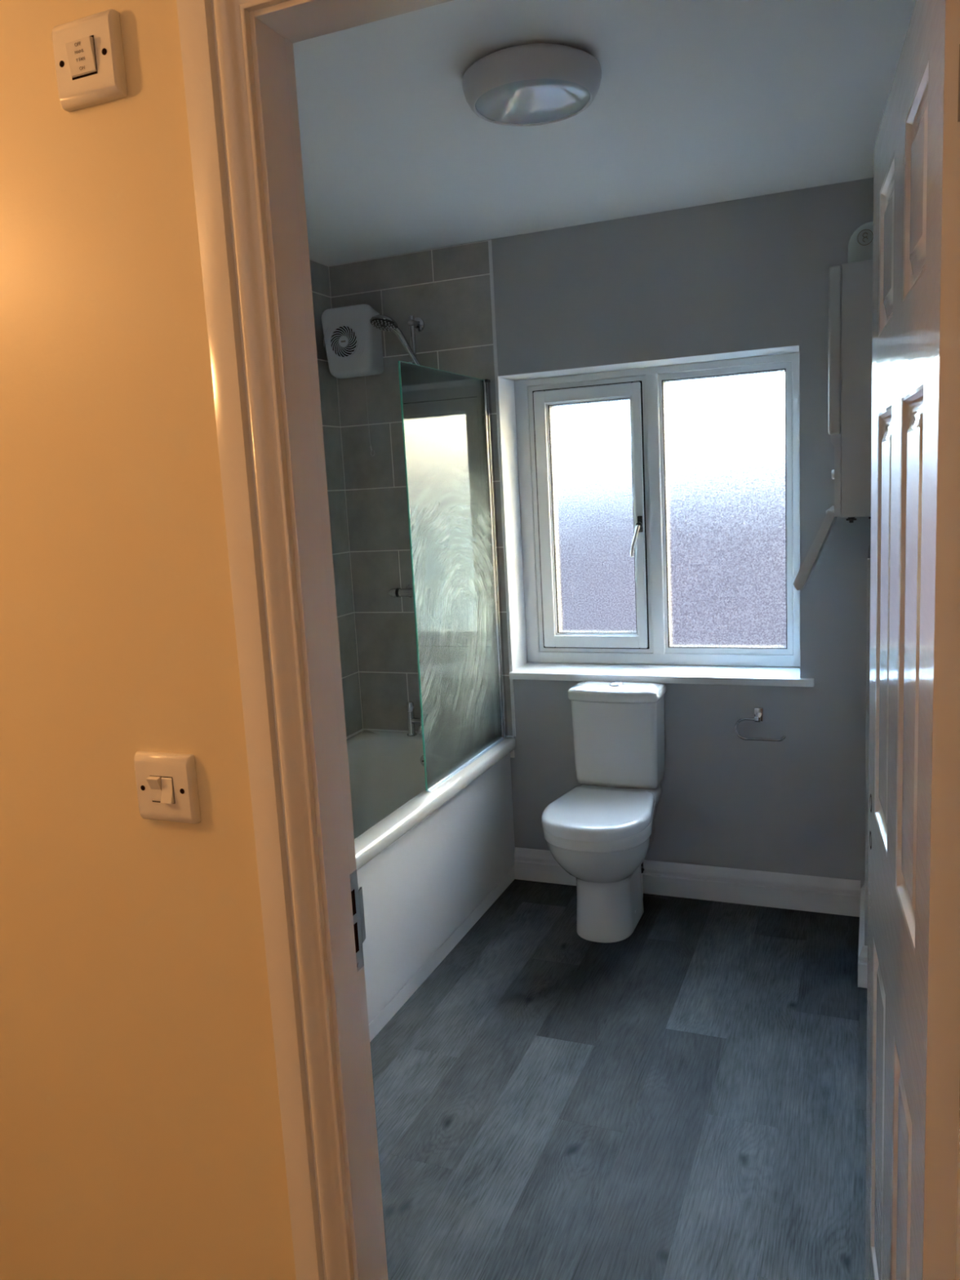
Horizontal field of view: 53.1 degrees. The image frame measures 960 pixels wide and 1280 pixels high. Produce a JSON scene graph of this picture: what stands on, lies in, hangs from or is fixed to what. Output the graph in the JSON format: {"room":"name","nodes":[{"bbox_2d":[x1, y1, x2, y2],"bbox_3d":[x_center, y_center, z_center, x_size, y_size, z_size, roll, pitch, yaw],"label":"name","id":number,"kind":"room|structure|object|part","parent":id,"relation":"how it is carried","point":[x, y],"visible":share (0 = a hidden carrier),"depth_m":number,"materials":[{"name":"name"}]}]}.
{"room":"hallway","nodes":[
{"label":"hallway","id":0,"kind":"room"},
{"bbox_2d":[0,0,296,1279],"bbox_3d":[-0.778,0.161,1.376,4.300,2.463,0.050,1,9,22],"label":"wall","id":1,"kind":"structure","parent":0,"point":[141,1138],"depth_m":1.20,"materials":[{"name":"beige paint"}]},
{"bbox_2d":[52,8,127,111],"bbox_3d":[-0.432,-0.636,1.053,0.086,0.086,0.021,1,9,22],"label":"switch","id":2,"kind":"object","parent":1,"relation":"attached to","point":[88,51],"visible":1,"depth_m":1.05,"materials":[{"name":"white plastic"}]},
{"bbox_2d":[133,751,200,823],"bbox_3d":[-0.389,0.183,1.180,0.086,0.086,0.021,1,9,22],"label":"light switch","id":3,"kind":"object","parent":1,"relation":"attached to","point":[166,785],"visible":1,"depth_m":1.17,"materials":[{"name":"white plastic"}]},
{"bbox_2d":[176,0,354,1279],"bbox_3d":[0.129,0.334,0.993,0.831,2.116,0.020,1,9,22],"label":"trim","id":4,"kind":"structure","parent":1,"relation":"attached to","point":[215,40],"depth_m":1.07,"materials":[{"name":"white"}]},
{"bbox_2d":[309,258,363,738],"bbox_3d":[-1.049,-0.054,2.860,0.146,2.463,2.440,1,9,22],"label":"wall","id":5,"kind":"structure","parent":0,"point":[320,281],"depth_m":3.84,"materials":[{"name":"grey"}]},
{"bbox_2d":[328,177,873,889],"bbox_3d":[0.471,-0.265,3.692,2.280,2.463,0.306,1,9,22],"label":"wall","id":6,"kind":"structure","parent":0,"point":[748,273],"depth_m":3.43,"materials":[{"name":"grey"}]},
{"bbox_2d":[321,304,383,456],"bbox_3d":[-0.479,-0.993,3.717,0.227,0.561,0.140,1,9,22],"label":"electric shower","id":7,"kind":"object","parent":6,"relation":"attached to","point":[353,346],"visible":1,"depth_m":3.63,"materials":[{"name":"grey plastic"}]},
{"bbox_2d":[329,324,358,358],"bbox_3d":[-0.516,-1.130,3.636,0.123,0.123,0.006,1,9,22],"label":"grille","id":8,"kind":"object","parent":7,"relation":"attached to","point":[344,339],"depth_m":3.63,"materials":[{"name":"grey plastic"}]},
{"bbox_3d":[-0.486,-1.143,3.697,0.227,0.258,0.134,1,9,22],"label":"casing","id":9,"kind":"part","parent":7,"relation":"part of","materials":[{"name":"grey plastic"}]},
{"bbox_3d":[-0.428,-0.870,3.733,0.019,0.307,0.007,-2,9,9],"label":"pull cord","id":10,"kind":"part","parent":7,"relation":"part of","materials":[{"name":"grey plastic"}]},
{"bbox_2d":[369,315,424,365],"bbox_3d":[-0.264,-0.610,3.642,0.114,1.210,0.252,6,12,44],"label":"shower","id":11,"kind":"object","parent":6,"relation":"attached to","point":[384,322],"visible":0.48,"depth_m":3.54,"materials":[{"name":"silver metal"}]},
{"bbox_3d":[-0.239,-0.875,3.656,0.019,0.690,0.019,1,9,22],"label":"rail","id":12,"kind":"part","parent":11,"relation":"part of","materials":[{"name":"silver metal"}]},
{"bbox_2d":[388,584,413,598],"bbox_3d":[-0.258,-0.155,3.577,0.239,0.056,0.444,1,9,22],"label":"shower valve","id":13,"kind":"object","parent":6,"relation":"attached to","point":[408,591],"visible":0.38,"depth_m":3.54,"materials":[{"name":"silver metal"}]},
{"bbox_3d":[-0.345,-0.188,3.821,0.037,0.037,0.037,1,9,22],"label":"knob","id":14,"kind":"part","parent":13,"relation":"part of","materials":[{"name":"silver metal"}]},
{"bbox_2d":[488,239,515,736],"bbox_3d":[0.085,-0.539,3.640,0.013,1.862,0.005,1,9,22],"label":"trim","id":15,"kind":"structure","parent":6,"relation":"attached to","point":[490,248],"depth_m":3.63,"materials":[{"name":"white plastic"}]},
{"bbox_2d":[497,345,799,671],"bbox_3d":[0.622,-0.440,3.539,1.072,1.119,0.185,1,9,22],"label":"window reveal","id":16,"kind":"structure","parent":6,"relation":"attached to","point":[506,383],"depth_m":3.70,"materials":[{"name":"white paint"}]},
{"bbox_2d":[514,351,799,667],"bbox_3d":[0.660,-0.456,3.631,1.072,1.119,0.125,1,9,22],"label":"window","id":17,"kind":"structure","parent":6,"relation":"in","point":[660,505],"depth_m":3.61,"materials":[{"name":"white plastic"}]},
{"bbox_3d":[0.438,-0.469,3.738,0.419,1.001,0.072,1,9,22],"label":"sash","id":18,"kind":"part","parent":17,"relation":"part of","materials":[{"name":"white plastic"}]},
{"bbox_3d":[0.440,-0.468,3.725,0.336,0.904,0.006,1,9,22],"label":"pane","id":19,"kind":"part","parent":17,"relation":"part of","materials":[{"name":"white glass"}]},
{"bbox_3d":[0.586,-0.373,3.617,0.041,0.121,0.016,-1,9,10],"label":"lever","id":20,"kind":"part","parent":17,"relation":"part of","materials":[{"name":"silver metal"}]},
{"bbox_3d":[0.601,-0.436,3.619,0.022,0.062,0.033,1,9,22],"label":"handle","id":21,"kind":"part","parent":17,"relation":"part of","materials":[{"name":"black plastic"}]},
{"bbox_3d":[0.903,-0.464,3.543,0.446,1.011,0.006,1,9,22],"label":"pane","id":22,"kind":"part","parent":17,"relation":"part of","materials":[{"name":"white glass"}]},
{"bbox_2d":[509,662,813,687],"bbox_3d":[0.672,0.126,3.615,1.117,0.026,0.231,1,9,22],"label":"windowsill","id":23,"kind":"structure","parent":6,"relation":"attached to","point":[684,674],"depth_m":3.56,"materials":[{"name":"white"}]},
{"bbox_2d":[513,847,860,916],"bbox_3d":[0.732,0.903,3.620,1.306,0.128,0.018,1,9,22],"label":"baseboard","id":24,"kind":"structure","parent":6,"relation":"attached to","point":[840,896],"depth_m":3.53,"materials":[{"name":"white wood"}]},
{"bbox_2d":[734,707,786,741],"bbox_3d":[0.990,0.297,3.391,0.175,0.111,0.045,1,9,22],"label":"toilet roll holder","id":25,"kind":"object","parent":6,"relation":"attached to","point":[758,712],"visible":1,"depth_m":3.39,"materials":[{"name":"silver metal"}]},
{"bbox_2d":[792,222,873,590],"bbox_3d":[1.165,-0.699,2.892,0.393,1.044,0.501,1,9,22],"label":"boiler","id":26,"kind":"object","parent":6,"relation":"attached to","point":[851,284],"visible":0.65,"depth_m":2.68,"materials":[{"name":"white metal"}]},
{"bbox_3d":[1.031,-0.482,2.800,0.010,0.028,0.028,1,9,22],"label":"knob","id":27,"kind":"part","parent":26,"relation":"part of","materials":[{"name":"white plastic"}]},
{"bbox_3d":[1.206,-0.721,2.817,0.262,0.691,0.400,1,9,22],"label":"casing","id":28,"kind":"part","parent":26,"relation":"part of","materials":[{"name":"white metal"}]},
{"bbox_2d":[857,880,867,988],"bbox_3d":[1.338,0.950,3.103,0.209,0.128,0.518,1,9,22],"label":"baseboard","id":29,"kind":"structure","parent":6,"relation":"attached to","point":[863,949],"depth_m":2.91,"materials":[{"name":"white wood"}]},
{"bbox_2d":[864,546,871,946],"bbox_3d":[1.318,0.370,3.019,0.191,1.300,0.500,1,9,22],"label":"trim","id":30,"kind":"structure","parent":6,"relation":"attached to","point":[869,547],"depth_m":2.81,"materials":[{"name":"grey wood"}]},
{"bbox_2d":[293,0,915,266],"bbox_3d":[-0.751,-1.145,1.413,4.300,0.100,5.100,1,9,22],"label":"ceiling","id":31,"kind":"structure","parent":0,"point":[695,103],"depth_m":2.40,"materials":[{"name":"white paint"}]},
{"bbox_2d":[462,42,601,126],"bbox_3d":[0.114,-1.208,2.108,0.305,0.081,0.305,1,9,22],"label":"ceiling light","id":32,"kind":"object","parent":31,"relation":"attached to","point":[539,83],"visible":1,"depth_m":2.02,"materials":[{"name":"grey plastic"}]},
{"bbox_2d":[475,78,591,124],"bbox_3d":[0.116,-1.176,2.113,0.254,0.017,0.254,1,9,22],"label":"diffuser","id":33,"kind":"object","parent":32,"relation":"attached to","point":[501,101],"depth_m":2.07,"materials":[{"name":"grey plastic"}]},
{"bbox_2d":[369,879,866,1279],"bbox_3d":[-0.613,1.392,1.805,4.300,0.140,5.100,1,9,22],"label":"floor","id":34,"kind":"structure","parent":0,"point":[682,1096],"depth_m":2.44,"materials":[{"name":"grey laminate"}]},
{"bbox_2d":[346,729,515,1042],"bbox_3d":[-0.479,0.805,3.179,0.685,0.585,1.697,1,9,22],"label":"bath","id":35,"kind":"object","parent":34,"relation":"on","point":[429,865],"visible":0.35,"depth_m":3.24,"materials":[{"name":"white plastic"}]},
{"bbox_2d":[406,702,422,736],"bbox_3d":[-0.214,0.327,3.816,0.222,0.137,0.134,1,9,22],"label":"tap","id":36,"kind":"object","parent":35,"relation":"on","point":[410,705],"visible":0.41,"depth_m":3.88,"materials":[{"name":"silver metal"}]},
{"bbox_3d":[-0.282,0.270,3.885,0.029,0.038,0.029,-6,9,-19],"label":"knob","id":37,"kind":"part","parent":36,"relation":"part of","materials":[{"name":"silver metal"}]},
{"bbox_3d":[-0.217,0.345,3.809,0.023,0.043,0.114,1,9,22],"label":"spout","id":38,"kind":"part","parent":36,"relation":"part of","materials":[{"name":"silver metal"}]},
{"bbox_2d":[346,729,515,870],"bbox_3d":[-0.484,0.714,3.165,0.685,0.400,1.697,1,9,22],"label":"tub","id":39,"kind":"object","parent":35,"relation":"in","point":[466,822],"depth_m":3.53,"materials":[{"name":"white plastic"}]},
{"bbox_2d":[397,360,507,791],"bbox_3d":[-0.075,-0.237,3.364,0.030,1.372,0.723,1,9,22],"label":"screen","id":40,"kind":"object","parent":35,"relation":"on","point":[446,422],"visible":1,"depth_m":3.33,"materials":[{"name":"clear glass"}]},
{"bbox_2d":[542,680,666,942],"bbox_3d":[0.436,0.602,3.362,0.364,0.832,0.611,1,9,22],"label":"toilet","id":41,"kind":"object","parent":34,"relation":"on","point":[601,832],"visible":1,"depth_m":3.36,"materials":[{"name":"white ceramic"}]},
{"bbox_3d":[0.403,0.588,3.283,0.364,0.045,0.446,1,9,22],"label":"lid","id":42,"kind":"part","parent":41,"relation":"part of","materials":[{"name":"white plastic"}]},
{"bbox_3d":[0.494,0.188,3.494,0.332,0.045,0.186,1,9,22],"label":"cistern lid","id":43,"kind":"part","parent":41,"relation":"part of","materials":[{"name":"white ceramic"}]},
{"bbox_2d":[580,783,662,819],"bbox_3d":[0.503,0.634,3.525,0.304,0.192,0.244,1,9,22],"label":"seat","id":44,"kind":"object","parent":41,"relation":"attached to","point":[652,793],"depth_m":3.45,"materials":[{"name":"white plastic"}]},
{"bbox_3d":[-0.456,0.156,1.292,2.440,2.463,0.041,1,9,22],"label":"wall","id":45,"kind":"structure","parent":0,"visible":0},
{"bbox_2d":[349,869,365,971],"bbox_3d":[-0.155,0.354,1.219,0.003,0.130,0.035,0,9,18],"label":"strike plate","id":46,"kind":"object","parent":45,"relation":"attached to","point":[356,894],"visible":0.81,"depth_m":1.22,"materials":[{"name":"silver metal"}]},
{"bbox_2d":[248,0,959,1279],"bbox_3d":[0.151,0.345,1.047,0.752,2.077,0.091,1,9,22],"label":"trim","id":47,"kind":"structure","parent":45,"relation":"attached to","point":[274,28],"depth_m":1.10,"materials":[{"name":"white wood"}]},
{"bbox_2d":[865,0,959,1279],"bbox_3d":[0.578,0.301,1.297,0.042,2.036,0.694,0,9,17],"label":"door","id":48,"kind":"structure","parent":45,"relation":"in","point":[913,1082],"depth_m":1.06,"materials":[{"name":"white paint"}]},
{"bbox_3d":[0.634,0.780,1.520,0.010,0.568,0.190,0,9,17],"label":"panel","id":49,"kind":"part","parent":48,"relation":"part of","materials":[{"name":"white paint"}]},
{"bbox_3d":[0.592,-0.016,1.400,0.010,0.627,0.190,0,9,17],"label":"panel","id":50,"kind":"part","parent":48,"relation":"part of","materials":[{"name":"white paint"}]},
{"bbox_3d":[0.564,-0.537,1.322,0.010,0.204,0.190,0,9,17],"label":"panel","id":51,"kind":"part","parent":48,"relation":"part of","materials":[{"name":"white paint"}]},
{"bbox_3d":[0.548,0.826,1.242,0.010,0.568,0.190,0,9,17],"label":"panel","id":52,"kind":"part","parent":48,"relation":"part of","materials":[{"name":"white paint"}]},
{"bbox_3d":[0.505,0.031,1.122,0.010,0.627,0.190,0,9,17],"label":"panel","id":53,"kind":"part","parent":48,"relation":"part of","materials":[{"name":"white paint"}]},
{"bbox_3d":[0.477,-0.490,1.044,0.010,0.204,0.190,0,9,17],"label":"panel","id":54,"kind":"part","parent":48,"relation":"part of","materials":[{"name":"white paint"}]}
]}

